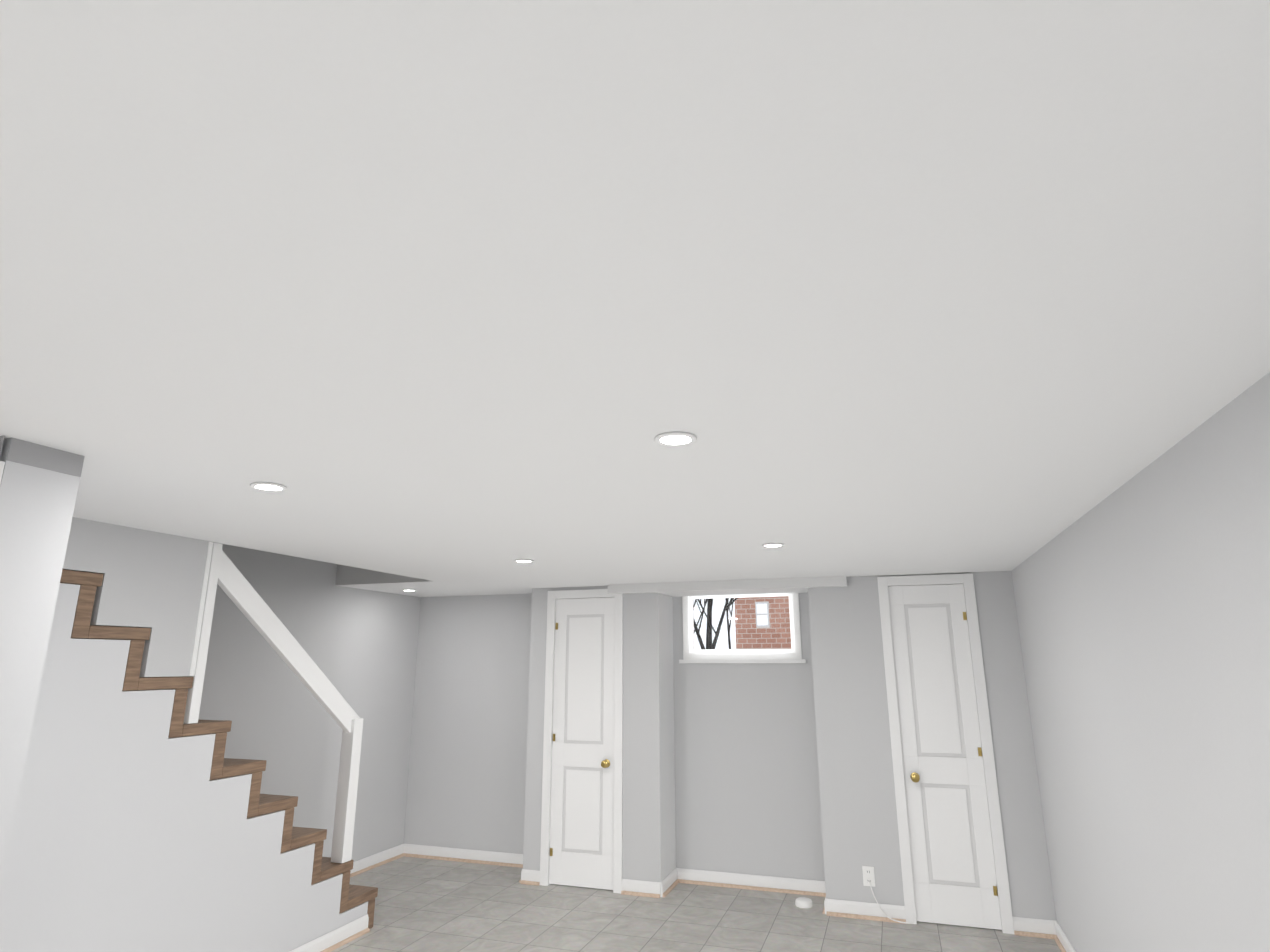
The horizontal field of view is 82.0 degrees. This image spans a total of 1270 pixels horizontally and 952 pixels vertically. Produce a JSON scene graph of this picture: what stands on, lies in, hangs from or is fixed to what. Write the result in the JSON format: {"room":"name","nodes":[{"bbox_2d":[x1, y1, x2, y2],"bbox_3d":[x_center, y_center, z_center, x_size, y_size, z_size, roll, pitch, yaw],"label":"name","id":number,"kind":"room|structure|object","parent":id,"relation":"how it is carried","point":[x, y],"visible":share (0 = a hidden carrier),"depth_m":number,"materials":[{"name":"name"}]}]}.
{"room":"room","nodes":[
{"label":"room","id":0,"kind":"room"},
{"bbox_2d":[0,438,79,890],"bbox_3d":[-2.179,0.899,2.042,1.010,2.544,0.200,-5,-15,18],"label":"wall","id":1,"kind":"structure","parent":0,"point":[37,505],"depth_m":2.03,"materials":[{"name":"paint"}]},
{"bbox_2d":[0,436,84,476],"bbox_3d":[-1.947,-0.149,1.732,0.212,0.066,1.108,-5,-15,18],"label":"wall","id":2,"kind":"structure","parent":0,"point":[40,456],"depth_m":2.11,"materials":[{"name":"grey paint"}]},
{"bbox_2d":[0,517,367,951],"bbox_3d":[-2.208,1.303,3.621,0.100,2.544,2.867,-5,-15,18],"label":"wall","id":3,"kind":"structure","parent":0,"point":[134,829],"depth_m":3.31,"materials":[{"name":"paint"}]},
{"bbox_2d":[182,542,362,862],"bbox_3d":[-2.015,1.363,4.160,0.088,1.790,1.328,-5,-15,18],"label":"handrail","id":4,"kind":"object","parent":3,"relation":"attached to","point":[222,571],"visible":0.9,"depth_m":4.21,"materials":[{"name":"white wood"}]},
{"bbox_2d":[289,914,369,951],"bbox_3d":[-2.145,2.485,3.298,0.030,0.095,2.867,-5,-15,18],"label":"baseboard","id":5,"kind":"structure","parent":3,"relation":"attached to","point":[341,936],"depth_m":4.33,"materials":[{"name":"white wood"}]},
{"bbox_2d":[173,541,420,861],"bbox_3d":[-2.798,0.602,5.024,0.120,4.600,4.730,-5,-15,18],"label":"wall","id":6,"kind":"structure","parent":0,"point":[359,647],"depth_m":5.63,"materials":[{"name":"paint"}]},
{"bbox_2d":[404,593,824,880],"bbox_3d":[0.410,0.919,6.282,5.353,4.600,0.200,-5,-15,18],"label":"wall","id":7,"kind":"structure","parent":0,"point":[747,794],"depth_m":5.97,"materials":[{"name":"paint"}]},
{"bbox_2d":[350,844,1055,938],"bbox_3d":[0.097,2.903,4.949,5.033,0.095,1.520,-5,-15,18],"label":"baseboard","id":8,"kind":"structure","parent":7,"relation":"attached to","point":[1037,928],"depth_m":5.44,"materials":[{"name":"white wood"}]},
{"bbox_2d":[679,593,805,662],"bbox_3d":[0.860,1.215,5.958,1.020,0.605,0.105,-5,-15,18],"label":"window unit","id":9,"kind":"structure","parent":7,"relation":"in","point":[793,654],"depth_m":5.91,"materials":[{"name":"white plastic"}]},
{"bbox_2d":[0,0,1269,596],"bbox_3d":[-1.153,-0.304,1.872,5.353,0.300,9.870,-5,-15,18],"label":"ceiling","id":10,"kind":"structure","parent":0,"point":[432,298],"depth_m":1.17,"materials":[{"name":"paint"}]},
{"bbox_2d":[250,482,286,490],"bbox_3d":[-1.297,0.039,2.588,0.120,0.008,0.120,-5,-15,18],"label":"recessed light","id":11,"kind":"object","parent":10,"relation":"in","point":[265,486],"visible":1,"depth_m":2.57,"materials":[{"name":"white plastic"}]},
{"bbox_2d":[515,559,533,562],"bbox_3d":[-0.678,0.521,4.479,0.120,0.008,0.120,-5,-15,18],"label":"recessed light","id":12,"kind":"object","parent":10,"relation":"in","point":[523,560],"visible":1,"depth_m":4.46,"materials":[{"name":"white plastic"}]},
{"bbox_2d":[654,432,696,445],"bbox_3d":[0.114,-0.103,2.043,0.120,0.008,0.120,-5,-15,18],"label":"recessed light","id":13,"kind":"object","parent":10,"relation":"in","point":[676,438],"visible":0.98,"depth_m":2.03,"materials":[{"name":"white plastic"}]},
{"bbox_2d":[608,576,846,596],"bbox_3d":[0.733,0.889,5.803,1.850,0.070,0.485,-5,-15,18],"label":"ceiling bulkhead","id":14,"kind":"object","parent":10,"relation":"attached to","point":[746,587],"visible":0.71,"depth_m":5.63,"materials":[{"name":"paint"}]},
{"bbox_2d":[762,543,783,546],"bbox_3d":[0.734,0.369,3.891,0.120,0.008,0.120,-5,-15,18],"label":"recessed light","id":15,"kind":"object","parent":10,"relation":"in","point":[772,545],"visible":0.94,"depth_m":3.88,"materials":[{"name":"white plastic"}]},
{"bbox_2d":[331,856,1060,951],"bbox_3d":[-1.187,2.078,1.277,5.433,0.120,9.870,-5,-15,18],"label":"floor","id":16,"kind":"structure","parent":0,"point":[427,905],"depth_m":4.74,"materials":[{"name":"grey tile"}]},
{"bbox_2d":[60,569,377,928],"bbox_3d":[-2.581,1.386,3.793,0.926,2.470,2.940,-5,-15,18],"label":"stairs","id":17,"kind":"structure","parent":16,"relation":"on","point":[259,804],"depth_m":3.72,"materials":[{"name":"brown wood"}]},
{"bbox_2d":[795,897,812,907],"bbox_3d":[1.172,2.961,5.073,0.116,0.041,0.116,-5,-15,18],"label":"sensor","id":18,"kind":"object","parent":16,"relation":"on","point":[802,902],"visible":1,"depth_m":5.04,"materials":[{"name":"white plastic"}]},
{"bbox_2d":[523,571,1055,920],"bbox_3d":[0.928,1.790,5.545,3.653,2.545,0.410,-5,-15,18],"label":"wall","id":19,"kind":"structure","parent":0,"point":[858,800],"depth_m":5.15,"materials":[{"name":"paint"}]},
{"bbox_2d":[539,589,622,893],"bbox_3d":[-0.394,2.020,5.774,0.664,2.217,0.118,-5,-15,18],"label":"door frame","id":20,"kind":"structure","parent":19,"relation":"attached to","point":[553,596],"depth_m":5.72,"materials":[{"name":"white wood"}]},
{"bbox_2d":[549,597,614,889],"bbox_3d":[-0.411,2.036,5.719,0.533,2.140,0.091,-5,-15,18],"label":"closet door","id":21,"kind":"structure","parent":19,"relation":"in","point":[582,822],"depth_m":5.72,"materials":[{"name":"white wood"}]},
{"bbox_2d":[862,866,874,886],"bbox_3d":[1.558,2.667,4.871,0.075,0.120,0.008,-5,-15,18],"label":"electrical outlet","id":22,"kind":"object","parent":19,"relation":"attached to","point":[868,874],"visible":1,"depth_m":4.87,"materials":[{"name":"white plastic"}]},
{"bbox_2d":[869,881,914,923],"bbox_3d":[1.677,2.789,4.777,0.272,0.225,0.031,-5,-15,18],"label":"power cord","id":23,"kind":"object","parent":22,"relation":"attached to","point":[885,914],"visible":1,"depth_m":4.76,"materials":[{"name":"white plastic"}]},
{"bbox_2d":[888,584,1001,929],"bbox_3d":[2.054,1.816,4.907,0.503,2.157,0.091,-5,-15,18],"label":"closet door","id":24,"kind":"structure","parent":19,"relation":"in","point":[953,864],"depth_m":4.90,"materials":[{"name":"white wood"}]},
{"bbox_2d":[877,574,1013,933],"bbox_3d":[2.071,1.800,4.961,0.634,2.234,0.118,-5,-15,18],"label":"door frame","id":25,"kind":"structure","parent":19,"relation":"attached to","point":[965,580],"depth_m":4.91,"materials":[{"name":"white wood"}]},
{"bbox_2d":[1012,372,1269,951],"bbox_3d":[1.287,0.574,0.788,0.200,2.544,9.870,-5,-15,18],"label":"wall","id":26,"kind":"structure","parent":0,"point":[1142,599],"depth_m":2.38,"materials":[{"name":"paint"}]},
{"bbox_2d":[1054,921,1075,951],"bbox_3d":[1.114,1.722,0.333,0.030,0.095,9.060,-5,-15,18],"label":"baseboard","id":27,"kind":"structure","parent":26,"relation":"attached to","point":[1064,944],"depth_m":4.29,"materials":[{"name":"white wood"}]},
{"bbox_3d":[-2.631,0.292,-0.338,0.100,2.544,4.740,-5,-15,18],"label":"wall","id":28,"kind":"structure","parent":0,"visible":0},
{"bbox_2d":[0,461,4,482],"bbox_3d":[-1.979,0.916,1.363,0.210,2.175,0.908,-5,-15,18],"label":"door frame","id":29,"kind":"structure","parent":28,"relation":"attached to","point":[2,463],"depth_m":2.00,"materials":[{"name":"white wood"}]},
{"label":"outside","id":30,"kind":"structure","parent":0,"visible":0},
{"bbox_2d":[693,596,790,649],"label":"window","id":31,"kind":"structure","parent":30,"point":[717,613],"depth_m":9.42,"materials":[{"name":"glass"}]}
]}

